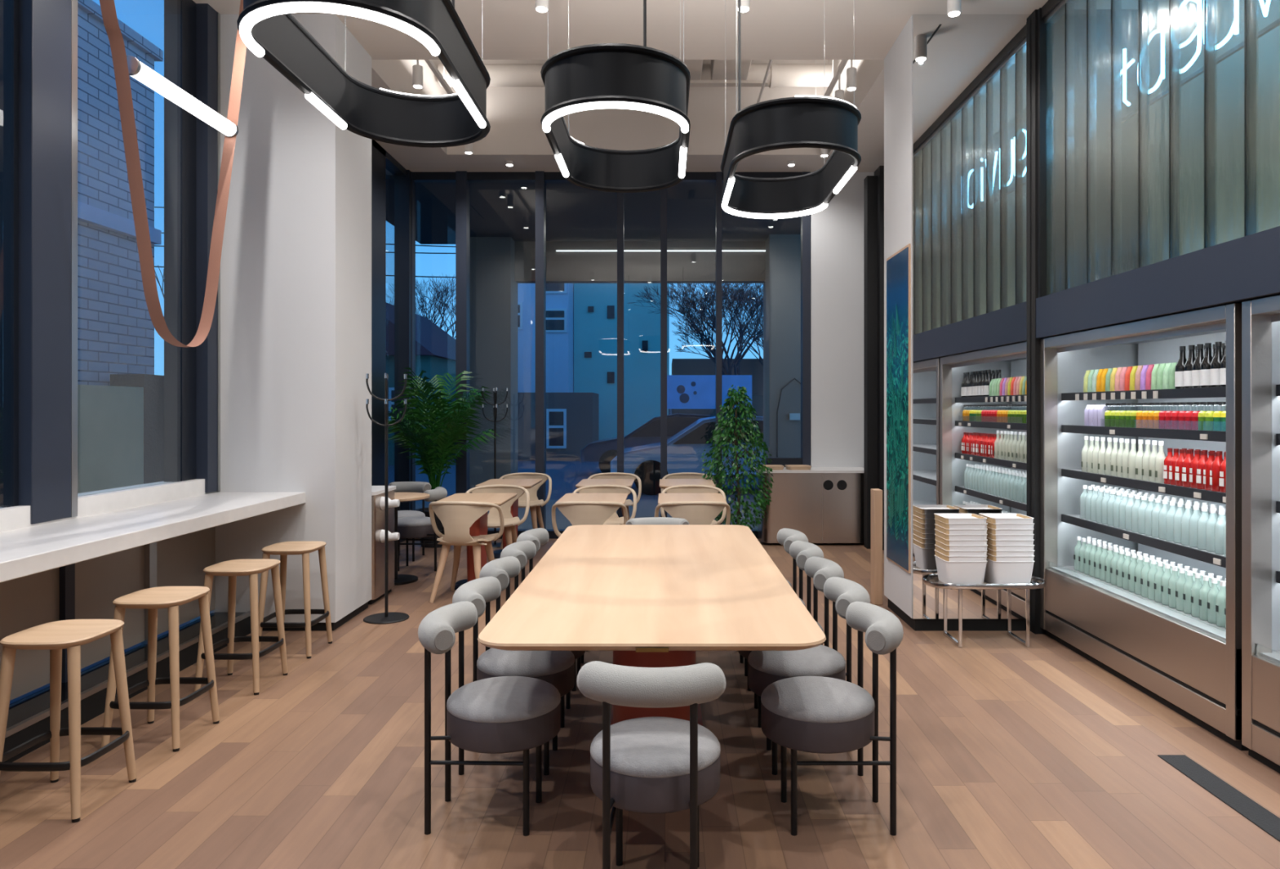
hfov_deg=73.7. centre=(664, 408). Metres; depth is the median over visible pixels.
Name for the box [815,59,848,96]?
track
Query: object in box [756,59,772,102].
ceiling pipe
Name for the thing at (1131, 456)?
bottle
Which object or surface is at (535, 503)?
armchair
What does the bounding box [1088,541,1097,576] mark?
water bottle
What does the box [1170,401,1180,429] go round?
jar
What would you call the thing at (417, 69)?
ceiling spotlight
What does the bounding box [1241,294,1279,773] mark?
fridge
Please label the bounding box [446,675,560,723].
seat cushion
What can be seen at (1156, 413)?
jar
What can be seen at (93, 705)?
trim
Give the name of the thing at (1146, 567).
water bottle
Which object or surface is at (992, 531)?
box
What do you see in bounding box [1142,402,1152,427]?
jar
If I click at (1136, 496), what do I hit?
water bottle
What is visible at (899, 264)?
poster panel
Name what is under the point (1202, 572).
water bottle
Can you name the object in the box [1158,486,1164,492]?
ticket
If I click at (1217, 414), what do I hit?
jar
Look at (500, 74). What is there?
duct
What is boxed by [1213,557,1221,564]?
ticket
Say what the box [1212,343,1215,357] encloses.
bottle
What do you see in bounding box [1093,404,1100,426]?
milk carton
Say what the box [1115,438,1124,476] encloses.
bottle
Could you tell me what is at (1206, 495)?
shelf
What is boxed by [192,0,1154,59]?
ceiling
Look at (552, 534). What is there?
trim
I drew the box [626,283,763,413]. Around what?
bare tree
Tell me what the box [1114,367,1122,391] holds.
pouch
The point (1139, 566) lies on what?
water bottle
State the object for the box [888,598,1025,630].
baseboard
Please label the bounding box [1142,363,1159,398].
pouch
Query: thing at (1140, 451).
bottle
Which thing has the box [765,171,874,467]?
wall
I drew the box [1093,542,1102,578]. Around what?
water bottle
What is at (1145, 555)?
water bottle
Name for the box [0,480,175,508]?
wall
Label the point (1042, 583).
display rack
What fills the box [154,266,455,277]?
cable
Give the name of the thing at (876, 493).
post
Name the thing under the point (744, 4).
ceiling spotlight
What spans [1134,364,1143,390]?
pouch
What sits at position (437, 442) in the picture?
potted palm
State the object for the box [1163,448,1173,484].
bottle
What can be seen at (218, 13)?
trim
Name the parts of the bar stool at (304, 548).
leg, leg, seat, leg, leg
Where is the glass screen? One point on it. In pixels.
(1048, 15)
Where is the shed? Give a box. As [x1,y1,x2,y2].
[671,358,763,416]
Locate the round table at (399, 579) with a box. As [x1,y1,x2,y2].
[394,492,429,585]
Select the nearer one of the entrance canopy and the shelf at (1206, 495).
the shelf at (1206, 495)
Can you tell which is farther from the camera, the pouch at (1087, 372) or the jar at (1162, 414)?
the pouch at (1087, 372)
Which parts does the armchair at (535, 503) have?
leg, backrest, arm rail, seat, leg, leg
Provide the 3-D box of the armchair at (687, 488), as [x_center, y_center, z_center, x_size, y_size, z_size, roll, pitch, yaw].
[0.259,1.108,7.803,0.608,0.792,0.488,0,0,-3]
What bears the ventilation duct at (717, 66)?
hanging from the ceiling beam
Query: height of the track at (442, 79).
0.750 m
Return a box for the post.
[871,488,882,604]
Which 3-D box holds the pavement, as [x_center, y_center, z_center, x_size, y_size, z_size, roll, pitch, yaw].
[0.000,1.570,12.150,24.000,0.100,4.300,0,0,0]
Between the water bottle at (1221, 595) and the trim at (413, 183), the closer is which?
the water bottle at (1221, 595)
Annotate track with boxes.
[424,59,453,93]
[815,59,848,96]
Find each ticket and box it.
[1100,477,1106,482]
[1109,429,1115,434]
[1123,533,1128,539]
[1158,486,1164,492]
[1193,492,1200,497]
[1200,433,1207,439]
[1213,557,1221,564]
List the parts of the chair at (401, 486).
post, bolster backrest, leg, post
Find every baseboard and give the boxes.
[262,601,368,630]
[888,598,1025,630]
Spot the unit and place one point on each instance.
(377, 491)
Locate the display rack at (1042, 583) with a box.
[921,573,1046,647]
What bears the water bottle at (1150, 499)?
on the fridge at (1189, 664)
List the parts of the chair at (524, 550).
post, post, bolster backrest, leg, leg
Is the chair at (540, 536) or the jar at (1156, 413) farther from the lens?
the chair at (540, 536)
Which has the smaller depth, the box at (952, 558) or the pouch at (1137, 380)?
the pouch at (1137, 380)
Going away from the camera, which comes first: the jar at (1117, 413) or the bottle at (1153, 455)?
the bottle at (1153, 455)
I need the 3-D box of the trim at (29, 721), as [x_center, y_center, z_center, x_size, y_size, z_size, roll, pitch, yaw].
[-2.777,1.367,0.875,0.025,0.025,9.750,0,0,0]
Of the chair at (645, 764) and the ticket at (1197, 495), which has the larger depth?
the ticket at (1197, 495)
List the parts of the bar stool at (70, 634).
leg, leg, seat, leg, leg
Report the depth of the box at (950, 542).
5.37 m
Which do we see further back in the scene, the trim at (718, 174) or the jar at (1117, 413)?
the trim at (718, 174)
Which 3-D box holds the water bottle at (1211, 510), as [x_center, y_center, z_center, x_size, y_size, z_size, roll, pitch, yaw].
[2.690,0.595,4.187,0.062,0.210,0.062,0,0,-41]
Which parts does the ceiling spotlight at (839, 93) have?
stem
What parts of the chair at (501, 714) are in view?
post, bolster backrest, post, leg, leg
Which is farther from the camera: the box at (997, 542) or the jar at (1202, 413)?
the box at (997, 542)
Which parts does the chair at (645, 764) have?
post, leg, bolster backrest, post, leg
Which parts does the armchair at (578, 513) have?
backrest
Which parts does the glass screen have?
post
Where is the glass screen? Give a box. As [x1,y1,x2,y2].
[1037,0,1256,297]
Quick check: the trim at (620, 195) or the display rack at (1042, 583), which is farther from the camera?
the trim at (620, 195)
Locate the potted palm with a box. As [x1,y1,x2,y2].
[383,367,499,547]
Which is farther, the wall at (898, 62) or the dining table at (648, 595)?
the wall at (898, 62)
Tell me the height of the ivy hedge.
2.050 m
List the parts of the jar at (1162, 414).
lid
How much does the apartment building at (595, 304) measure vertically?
9.000 m
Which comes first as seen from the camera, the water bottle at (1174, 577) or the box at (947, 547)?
the water bottle at (1174, 577)
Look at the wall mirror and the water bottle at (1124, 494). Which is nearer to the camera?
the water bottle at (1124, 494)
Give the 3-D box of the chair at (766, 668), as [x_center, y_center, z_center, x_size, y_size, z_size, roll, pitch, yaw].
[0.610,1.123,3.619,0.511,0.755,0.437,0,0,-2]
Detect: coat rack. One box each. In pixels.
[363,373,408,623]
[482,387,507,547]
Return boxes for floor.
[0,538,1279,868]
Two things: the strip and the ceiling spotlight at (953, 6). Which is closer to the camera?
the strip
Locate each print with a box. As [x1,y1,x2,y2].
[676,381,697,403]
[887,303,906,540]
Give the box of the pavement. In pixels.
[415,499,758,528]
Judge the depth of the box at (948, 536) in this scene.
5.37 m
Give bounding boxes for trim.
[0,0,18,506]
[0,479,217,532]
[3,613,251,762]
[4,609,250,737]
[6,612,244,728]
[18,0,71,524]
[59,563,75,682]
[71,0,77,516]
[141,542,156,644]
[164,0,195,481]
[195,3,217,492]
[217,12,220,490]
[371,138,386,485]
[371,139,406,175]
[394,169,411,538]
[400,537,405,542]
[411,171,415,538]
[412,171,802,182]
[414,528,759,538]
[455,170,469,493]
[535,170,546,528]
[617,192,623,517]
[660,187,666,516]
[715,171,721,524]
[800,171,810,465]
[1030,8,1143,634]
[1035,226,1279,337]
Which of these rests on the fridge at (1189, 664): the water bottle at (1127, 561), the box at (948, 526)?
the water bottle at (1127, 561)
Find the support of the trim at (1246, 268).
on the fridge at (1260, 317)
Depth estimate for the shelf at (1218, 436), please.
4.64 m
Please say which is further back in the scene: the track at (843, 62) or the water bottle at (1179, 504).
the track at (843, 62)
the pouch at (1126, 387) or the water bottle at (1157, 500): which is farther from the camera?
the pouch at (1126, 387)
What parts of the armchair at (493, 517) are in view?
arm rail, backrest, seat, leg, leg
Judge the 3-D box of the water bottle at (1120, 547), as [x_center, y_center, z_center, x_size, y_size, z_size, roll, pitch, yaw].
[2.736,0.932,5.113,0.056,0.215,0.056,0,0,45]
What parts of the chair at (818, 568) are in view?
leg, leg, bolster backrest, post, post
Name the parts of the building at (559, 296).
pane, pane, pane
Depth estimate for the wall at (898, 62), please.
6.11 m
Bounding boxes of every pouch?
[1075,369,1090,399]
[1083,368,1098,399]
[1087,369,1094,391]
[1092,368,1108,399]
[1096,368,1103,391]
[1101,367,1117,399]
[1105,368,1112,391]
[1111,366,1127,399]
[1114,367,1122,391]
[1120,365,1137,399]
[1124,365,1133,390]
[1130,364,1148,399]
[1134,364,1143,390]
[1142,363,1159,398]
[1145,364,1154,389]
[1152,362,1172,398]
[1156,363,1165,389]
[1168,361,1177,388]
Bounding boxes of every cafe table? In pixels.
[436,493,517,590]
[475,478,542,558]
[555,493,627,503]
[575,478,634,488]
[657,493,726,504]
[659,478,715,488]
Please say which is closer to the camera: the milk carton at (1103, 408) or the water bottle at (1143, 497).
the water bottle at (1143, 497)
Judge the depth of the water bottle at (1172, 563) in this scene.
4.59 m
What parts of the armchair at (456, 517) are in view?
leg, leg, backrest, arm rail, seat, leg, leg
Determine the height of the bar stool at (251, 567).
0.652 m
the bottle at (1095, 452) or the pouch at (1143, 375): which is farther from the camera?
the bottle at (1095, 452)
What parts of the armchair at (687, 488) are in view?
backrest, seat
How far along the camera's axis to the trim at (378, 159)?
8.81 m
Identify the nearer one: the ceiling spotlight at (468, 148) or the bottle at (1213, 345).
the bottle at (1213, 345)
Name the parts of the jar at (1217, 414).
lid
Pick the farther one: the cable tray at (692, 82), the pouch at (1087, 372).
the cable tray at (692, 82)
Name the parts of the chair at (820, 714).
leg, leg, bolster backrest, post, post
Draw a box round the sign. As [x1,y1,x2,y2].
[1114,0,1279,273]
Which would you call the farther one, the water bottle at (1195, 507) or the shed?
the shed
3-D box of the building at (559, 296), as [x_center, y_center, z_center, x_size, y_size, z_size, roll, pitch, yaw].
[-4.810,-3.400,29.962,3.180,10.000,3.075,0,0,0]
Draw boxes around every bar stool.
[0,618,136,822]
[101,586,219,751]
[194,558,288,694]
[257,541,332,658]
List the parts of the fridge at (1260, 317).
kick panel, panel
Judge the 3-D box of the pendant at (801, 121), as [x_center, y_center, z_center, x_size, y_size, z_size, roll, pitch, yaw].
[0.600,-1.879,4.290,0.594,1.562,1.324,0,0,0]
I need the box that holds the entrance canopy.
[386,173,800,283]
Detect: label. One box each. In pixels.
[1198,599,1201,605]
[1215,604,1218,612]
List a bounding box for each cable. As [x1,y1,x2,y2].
[154,244,455,253]
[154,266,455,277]
[161,231,455,247]
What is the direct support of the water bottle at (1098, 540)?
on the fridge at (1189, 664)
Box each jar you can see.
[1104,403,1114,426]
[1110,402,1116,426]
[1115,402,1124,426]
[1119,402,1129,426]
[1124,402,1135,426]
[1129,402,1140,427]
[1135,402,1143,427]
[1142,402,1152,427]
[1147,402,1155,428]
[1153,402,1160,428]
[1158,402,1167,428]
[1164,402,1176,429]
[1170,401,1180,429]
[1177,401,1186,429]
[1184,401,1193,430]
[1191,401,1199,430]
[1198,401,1207,430]
[1204,401,1214,431]
[1213,401,1222,431]
[1221,401,1226,431]
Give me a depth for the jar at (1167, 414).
4.53 m
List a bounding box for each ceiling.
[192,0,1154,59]
[371,59,884,174]
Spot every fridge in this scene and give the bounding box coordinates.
[1040,302,1248,750]
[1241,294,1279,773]
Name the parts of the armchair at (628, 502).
backrest, leg, seat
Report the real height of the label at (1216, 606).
0.030 m
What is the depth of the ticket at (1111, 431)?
4.99 m
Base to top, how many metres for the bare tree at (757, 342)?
6.215 m
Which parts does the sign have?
stand post, backing rail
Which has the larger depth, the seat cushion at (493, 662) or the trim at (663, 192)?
the trim at (663, 192)
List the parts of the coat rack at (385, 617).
hook arm, hook arm, hook arm, hook arm, hook arm, hook arm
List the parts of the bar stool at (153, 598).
leg, leg, seat, leg, leg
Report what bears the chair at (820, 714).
on the floor
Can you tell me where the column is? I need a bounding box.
[469,236,517,493]
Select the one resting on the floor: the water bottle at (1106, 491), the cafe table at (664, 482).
the cafe table at (664, 482)
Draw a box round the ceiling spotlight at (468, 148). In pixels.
[464,142,472,154]
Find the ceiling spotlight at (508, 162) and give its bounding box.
[506,160,513,165]
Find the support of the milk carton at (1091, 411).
on the fridge at (1189, 664)
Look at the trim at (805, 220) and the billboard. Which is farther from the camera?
the billboard
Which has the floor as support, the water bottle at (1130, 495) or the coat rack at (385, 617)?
the coat rack at (385, 617)
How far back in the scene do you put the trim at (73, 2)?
4.34 m
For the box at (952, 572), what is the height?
0.158 m
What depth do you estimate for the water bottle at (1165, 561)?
4.66 m
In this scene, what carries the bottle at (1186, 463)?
on the fridge at (1189, 664)
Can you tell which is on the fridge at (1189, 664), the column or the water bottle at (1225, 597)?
the water bottle at (1225, 597)
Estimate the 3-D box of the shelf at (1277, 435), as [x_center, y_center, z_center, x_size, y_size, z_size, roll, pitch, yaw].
[2.632,0.131,2.730,0.015,0.049,1.870,0,0,0]
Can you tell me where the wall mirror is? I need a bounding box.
[912,13,1030,618]
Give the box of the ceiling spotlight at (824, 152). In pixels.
[820,147,828,156]
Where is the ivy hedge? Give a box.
[110,373,164,483]
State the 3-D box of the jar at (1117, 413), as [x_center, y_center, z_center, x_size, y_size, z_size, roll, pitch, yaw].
[2.690,0.037,5.047,0.052,0.145,0.051,0,0,0]
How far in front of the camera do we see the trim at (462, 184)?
9.83 m
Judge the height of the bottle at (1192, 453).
0.190 m
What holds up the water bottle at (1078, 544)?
on the fridge at (1189, 664)
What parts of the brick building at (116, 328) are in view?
cornice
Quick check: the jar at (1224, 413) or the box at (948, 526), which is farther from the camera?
the box at (948, 526)
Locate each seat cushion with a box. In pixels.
[397,510,425,518]
[397,515,431,526]
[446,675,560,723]
[476,648,574,677]
[590,716,720,777]
[747,644,845,676]
[760,675,875,723]
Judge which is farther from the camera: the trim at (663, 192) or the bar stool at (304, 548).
the trim at (663, 192)
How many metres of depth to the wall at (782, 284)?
13.20 m
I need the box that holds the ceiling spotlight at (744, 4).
[737,0,750,12]
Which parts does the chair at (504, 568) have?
post, post, bolster backrest, leg, leg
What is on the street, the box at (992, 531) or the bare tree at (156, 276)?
the bare tree at (156, 276)
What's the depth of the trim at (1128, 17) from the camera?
5.68 m
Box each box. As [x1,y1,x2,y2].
[933,512,986,523]
[933,549,987,561]
[934,518,987,528]
[934,523,987,533]
[934,528,987,539]
[934,533,987,545]
[934,538,987,550]
[934,544,987,555]
[934,554,987,583]
[978,512,1034,523]
[983,558,1035,583]
[986,520,1034,528]
[986,526,1034,533]
[986,532,1034,539]
[986,537,1034,545]
[986,542,1034,550]
[986,547,1035,555]
[986,552,1034,561]
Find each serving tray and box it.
[761,464,784,470]
[784,464,811,470]
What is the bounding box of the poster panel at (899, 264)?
[886,243,911,573]
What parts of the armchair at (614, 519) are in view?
backrest, seat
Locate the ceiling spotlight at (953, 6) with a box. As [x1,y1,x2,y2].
[946,0,960,16]
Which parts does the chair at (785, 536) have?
leg, bolster backrest, post, post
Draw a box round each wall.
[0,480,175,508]
[77,384,143,493]
[190,13,371,622]
[763,234,800,463]
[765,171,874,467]
[884,14,912,617]
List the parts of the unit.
handle, handle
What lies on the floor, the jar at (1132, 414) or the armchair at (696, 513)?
the armchair at (696, 513)
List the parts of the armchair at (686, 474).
backrest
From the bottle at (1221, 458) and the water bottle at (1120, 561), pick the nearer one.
the bottle at (1221, 458)
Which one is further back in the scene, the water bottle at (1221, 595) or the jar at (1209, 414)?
the jar at (1209, 414)
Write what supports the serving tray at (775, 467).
on the cabinet
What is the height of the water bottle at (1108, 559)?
0.215 m
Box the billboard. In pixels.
[666,374,751,414]
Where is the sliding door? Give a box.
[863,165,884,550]
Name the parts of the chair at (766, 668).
leg, leg, bolster backrest, post, post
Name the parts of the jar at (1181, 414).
lid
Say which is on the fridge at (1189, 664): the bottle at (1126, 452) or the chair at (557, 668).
the bottle at (1126, 452)
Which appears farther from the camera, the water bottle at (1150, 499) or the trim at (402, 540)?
the trim at (402, 540)
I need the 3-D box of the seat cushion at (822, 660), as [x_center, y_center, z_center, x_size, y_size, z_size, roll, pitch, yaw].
[0.560,1.052,3.630,0.412,0.064,0.412,0,0,2]
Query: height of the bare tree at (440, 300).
7.566 m
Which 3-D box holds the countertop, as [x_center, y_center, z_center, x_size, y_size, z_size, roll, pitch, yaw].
[-2.725,0.597,2.275,0.610,0.074,6.950,0,0,0]
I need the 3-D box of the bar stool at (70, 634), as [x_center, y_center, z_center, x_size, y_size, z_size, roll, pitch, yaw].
[-2.300,1.174,3.270,0.349,0.652,0.361,0,0,0]
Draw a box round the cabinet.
[753,466,863,542]
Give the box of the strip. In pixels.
[1157,754,1279,841]
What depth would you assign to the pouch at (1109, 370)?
5.14 m
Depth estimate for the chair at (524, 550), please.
4.66 m
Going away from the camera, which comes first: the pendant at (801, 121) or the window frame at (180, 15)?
the pendant at (801, 121)
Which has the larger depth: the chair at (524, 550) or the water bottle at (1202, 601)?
the chair at (524, 550)
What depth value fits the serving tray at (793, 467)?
9.42 m
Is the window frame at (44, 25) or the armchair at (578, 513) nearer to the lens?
the window frame at (44, 25)
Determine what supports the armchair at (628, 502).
on the floor
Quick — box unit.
[368,485,399,604]
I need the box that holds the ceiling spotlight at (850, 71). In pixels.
[846,59,856,90]
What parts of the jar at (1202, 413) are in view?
lid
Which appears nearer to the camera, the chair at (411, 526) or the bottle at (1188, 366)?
the bottle at (1188, 366)
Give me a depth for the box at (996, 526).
5.37 m
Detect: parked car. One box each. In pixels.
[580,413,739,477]
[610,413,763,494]
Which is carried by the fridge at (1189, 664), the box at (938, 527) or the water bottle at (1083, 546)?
the water bottle at (1083, 546)
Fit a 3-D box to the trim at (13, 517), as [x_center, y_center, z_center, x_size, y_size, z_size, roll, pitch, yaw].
[-3.044,0.510,0.875,0.052,0.100,9.750,0,0,0]
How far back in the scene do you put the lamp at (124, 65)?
4.20 m
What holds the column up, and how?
on the pavement
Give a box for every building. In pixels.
[77,0,163,385]
[517,283,573,392]
[517,392,599,460]
[573,283,669,439]
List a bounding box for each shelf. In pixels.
[1061,386,1226,399]
[1061,424,1226,441]
[1061,468,1226,503]
[1061,513,1226,568]
[1275,384,1279,395]
[1275,433,1279,444]
[1275,501,1279,512]
[1275,570,1279,582]
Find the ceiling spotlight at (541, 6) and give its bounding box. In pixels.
[535,0,547,12]
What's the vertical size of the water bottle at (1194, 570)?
0.215 m
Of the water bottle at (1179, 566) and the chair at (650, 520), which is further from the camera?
the chair at (650, 520)
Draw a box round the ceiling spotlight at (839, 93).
[835,72,844,100]
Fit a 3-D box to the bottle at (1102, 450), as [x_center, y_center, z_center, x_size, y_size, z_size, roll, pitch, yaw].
[2.688,0.287,5.235,0.056,0.225,0.056,0,0,37]
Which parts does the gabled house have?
pane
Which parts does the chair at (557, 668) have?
post, post, bolster backrest, leg, leg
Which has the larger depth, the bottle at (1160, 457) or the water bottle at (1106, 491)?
the water bottle at (1106, 491)
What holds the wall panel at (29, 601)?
in the wall at (93, 492)
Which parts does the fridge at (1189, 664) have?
post, kick panel, panel, roof panel, panel, post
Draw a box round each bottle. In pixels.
[1073,536,1081,570]
[1078,537,1086,572]
[1080,435,1088,471]
[1083,539,1092,574]
[1086,436,1094,472]
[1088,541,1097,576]
[1091,436,1100,473]
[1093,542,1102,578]
[1096,539,1102,548]
[1097,437,1106,474]
[1098,544,1107,581]
[1103,437,1112,475]
[1104,488,1109,493]
[1104,546,1113,582]
[1106,542,1113,553]
[1110,437,1118,475]
[1110,547,1119,585]
[1112,544,1119,555]
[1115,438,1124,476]
[1115,549,1124,587]
[1118,546,1124,556]
[1120,438,1130,477]
[1121,551,1131,590]
[1122,492,1127,496]
[1124,547,1130,559]
[1127,439,1137,479]
[1128,493,1133,497]
[1128,553,1137,592]
[1130,549,1135,559]
[1133,555,1144,595]
[1134,494,1140,498]
[1135,439,1144,479]
[1136,551,1142,562]
[1140,557,1151,597]
[1141,495,1146,499]
[1142,440,1151,480]
[1142,553,1148,564]
[1146,559,1157,599]
[1148,440,1157,481]
[1148,497,1153,501]
[1149,555,1155,567]
[1154,561,1164,602]
[1155,440,1166,483]
[1155,497,1160,502]
[1155,557,1161,568]
[1160,563,1171,605]
[1162,499,1168,503]
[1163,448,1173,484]
[1163,559,1168,572]
[1168,448,1178,484]
[1168,565,1178,608]
[1169,501,1175,505]
[1169,561,1175,574]
[1174,346,1186,388]
[1174,448,1185,485]
[1175,568,1186,611]
[1177,502,1182,506]
[1177,563,1182,577]
[1182,449,1192,487]
[1182,570,1194,614]
[1183,344,1195,387]
[1184,565,1190,579]
[1185,503,1191,508]
[1188,448,1194,458]
[1189,449,1199,488]
[1191,343,1204,387]
[1191,573,1202,617]
[1192,568,1197,582]
[1193,505,1199,510]
[1195,450,1207,488]
[1198,575,1210,620]
[1200,342,1213,387]
[1200,570,1205,584]
[1201,506,1207,511]
[1202,449,1208,459]
[1203,451,1214,490]
[1207,577,1219,623]
[1208,573,1213,587]
[1209,341,1222,386]
[1209,451,1222,491]
[1209,508,1216,513]
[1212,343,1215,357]
[1215,580,1226,627]
[1216,575,1222,590]
[1217,450,1223,461]
[1218,452,1226,492]
[1218,510,1225,515]
[1219,340,1226,386]
[1221,342,1225,356]
[1224,597,1226,629]
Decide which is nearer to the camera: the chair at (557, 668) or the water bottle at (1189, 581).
the chair at (557, 668)
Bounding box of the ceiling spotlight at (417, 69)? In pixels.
[412,59,422,88]
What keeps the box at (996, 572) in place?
on the display rack at (1042, 583)
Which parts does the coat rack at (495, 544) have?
hook arm, hook arm, hook arm, hook arm, hook arm, hook arm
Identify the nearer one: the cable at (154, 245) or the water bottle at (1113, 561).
the water bottle at (1113, 561)
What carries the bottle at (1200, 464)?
on the fridge at (1189, 664)
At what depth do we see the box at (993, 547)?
5.37 m
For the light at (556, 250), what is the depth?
13.74 m
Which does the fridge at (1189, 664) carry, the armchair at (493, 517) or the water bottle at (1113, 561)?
the water bottle at (1113, 561)
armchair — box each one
[428,501,504,602]
[465,484,529,577]
[499,471,551,548]
[551,501,627,537]
[572,484,636,524]
[587,471,641,519]
[654,501,730,524]
[660,484,726,524]
[661,471,715,492]
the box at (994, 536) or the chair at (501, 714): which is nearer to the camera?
the chair at (501, 714)
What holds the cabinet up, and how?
on the floor
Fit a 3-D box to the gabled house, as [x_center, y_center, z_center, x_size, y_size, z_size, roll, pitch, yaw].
[-8.400,-0.900,27.850,4.000,5.000,8.300,0,0,0]
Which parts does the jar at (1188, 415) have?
lid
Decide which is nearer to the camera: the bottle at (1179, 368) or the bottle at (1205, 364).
the bottle at (1205, 364)
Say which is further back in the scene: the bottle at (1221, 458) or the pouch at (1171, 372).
the pouch at (1171, 372)
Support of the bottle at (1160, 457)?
on the fridge at (1189, 664)
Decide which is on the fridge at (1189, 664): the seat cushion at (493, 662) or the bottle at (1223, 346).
the bottle at (1223, 346)
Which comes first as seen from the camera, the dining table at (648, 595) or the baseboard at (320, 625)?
the dining table at (648, 595)
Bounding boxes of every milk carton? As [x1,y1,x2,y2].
[1084,404,1091,425]
[1088,404,1095,426]
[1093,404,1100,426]
[1097,404,1109,426]
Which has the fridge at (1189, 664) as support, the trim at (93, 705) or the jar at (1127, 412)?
the jar at (1127, 412)
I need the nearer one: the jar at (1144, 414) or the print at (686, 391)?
the jar at (1144, 414)
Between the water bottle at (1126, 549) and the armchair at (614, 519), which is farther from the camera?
the armchair at (614, 519)
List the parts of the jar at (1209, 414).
lid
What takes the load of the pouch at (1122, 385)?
in the fridge at (1189, 664)
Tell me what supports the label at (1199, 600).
attached to the water bottle at (1202, 601)
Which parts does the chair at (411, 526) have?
leg, leg, bolster backrest, post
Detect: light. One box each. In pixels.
[555,249,765,251]
[1148,469,1151,475]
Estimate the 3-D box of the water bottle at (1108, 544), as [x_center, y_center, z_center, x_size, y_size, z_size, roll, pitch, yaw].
[2.736,0.932,5.242,0.056,0.215,0.056,0,0,45]
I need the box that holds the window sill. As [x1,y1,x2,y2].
[79,480,179,496]
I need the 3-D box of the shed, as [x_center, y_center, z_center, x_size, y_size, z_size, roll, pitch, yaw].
[6.150,-0.200,35.970,11.700,3.600,4.060,0,0,0]
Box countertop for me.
[0,492,305,582]
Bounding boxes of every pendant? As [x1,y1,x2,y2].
[236,0,490,147]
[540,0,690,192]
[720,0,861,218]
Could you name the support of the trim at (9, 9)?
on the wall at (93, 492)
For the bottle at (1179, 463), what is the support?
on the fridge at (1189, 664)
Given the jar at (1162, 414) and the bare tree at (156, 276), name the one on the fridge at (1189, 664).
the jar at (1162, 414)
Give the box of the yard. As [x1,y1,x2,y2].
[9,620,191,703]
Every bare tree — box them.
[154,264,164,316]
[386,275,455,337]
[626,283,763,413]
[722,297,763,365]
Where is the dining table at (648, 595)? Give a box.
[477,524,826,725]
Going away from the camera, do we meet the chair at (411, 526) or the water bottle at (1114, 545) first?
the water bottle at (1114, 545)
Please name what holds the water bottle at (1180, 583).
on the fridge at (1189, 664)
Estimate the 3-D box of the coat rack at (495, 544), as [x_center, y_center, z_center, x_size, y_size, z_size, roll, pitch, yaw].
[-1.860,0.635,9.350,0.313,1.730,0.313,0,0,15]
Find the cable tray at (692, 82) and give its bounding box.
[689,80,768,86]
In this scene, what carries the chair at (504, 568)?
on the floor
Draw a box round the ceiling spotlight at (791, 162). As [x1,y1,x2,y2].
[787,160,795,165]
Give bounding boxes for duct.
[437,62,832,88]
[680,59,702,79]
[711,59,751,79]
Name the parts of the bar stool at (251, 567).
leg, leg, seat, leg, leg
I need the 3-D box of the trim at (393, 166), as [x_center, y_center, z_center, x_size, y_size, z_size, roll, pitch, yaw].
[-3.030,-2.705,8.180,0.140,0.070,3.440,0,0,0]
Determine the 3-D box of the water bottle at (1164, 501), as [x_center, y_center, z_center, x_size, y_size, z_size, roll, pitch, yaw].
[2.690,0.595,4.589,0.062,0.210,0.062,0,0,36]
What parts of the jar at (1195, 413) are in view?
lid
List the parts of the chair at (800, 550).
leg, leg, bolster backrest, post, post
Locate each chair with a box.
[388,481,431,561]
[397,486,447,571]
[417,600,560,835]
[452,576,574,775]
[479,555,585,727]
[500,540,580,691]
[516,528,587,662]
[576,660,725,868]
[625,516,689,524]
[737,555,844,727]
[739,528,808,662]
[744,540,823,690]
[747,576,870,776]
[760,600,903,835]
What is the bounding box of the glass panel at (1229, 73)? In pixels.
[1143,0,1279,265]
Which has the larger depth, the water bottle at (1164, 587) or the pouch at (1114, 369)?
the pouch at (1114, 369)
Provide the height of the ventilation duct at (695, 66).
0.320 m
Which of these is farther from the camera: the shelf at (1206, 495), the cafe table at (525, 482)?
the cafe table at (525, 482)
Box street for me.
[387,458,758,499]
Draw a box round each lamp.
[99,0,246,346]
[776,377,800,457]
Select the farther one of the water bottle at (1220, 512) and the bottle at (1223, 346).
the bottle at (1223, 346)
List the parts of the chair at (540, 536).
post, post, bolster backrest, leg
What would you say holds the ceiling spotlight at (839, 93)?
hanging from the track at (843, 62)
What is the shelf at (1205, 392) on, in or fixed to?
attached to the fridge at (1189, 664)
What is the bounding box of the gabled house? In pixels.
[386,302,455,464]
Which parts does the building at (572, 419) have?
pane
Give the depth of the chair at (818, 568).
4.05 m
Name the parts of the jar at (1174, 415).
lid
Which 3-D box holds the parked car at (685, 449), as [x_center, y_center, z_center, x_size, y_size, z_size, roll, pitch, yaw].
[1.149,0.845,16.500,4.297,1.470,1.780,0,0,0]
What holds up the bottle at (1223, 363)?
on the fridge at (1189, 664)

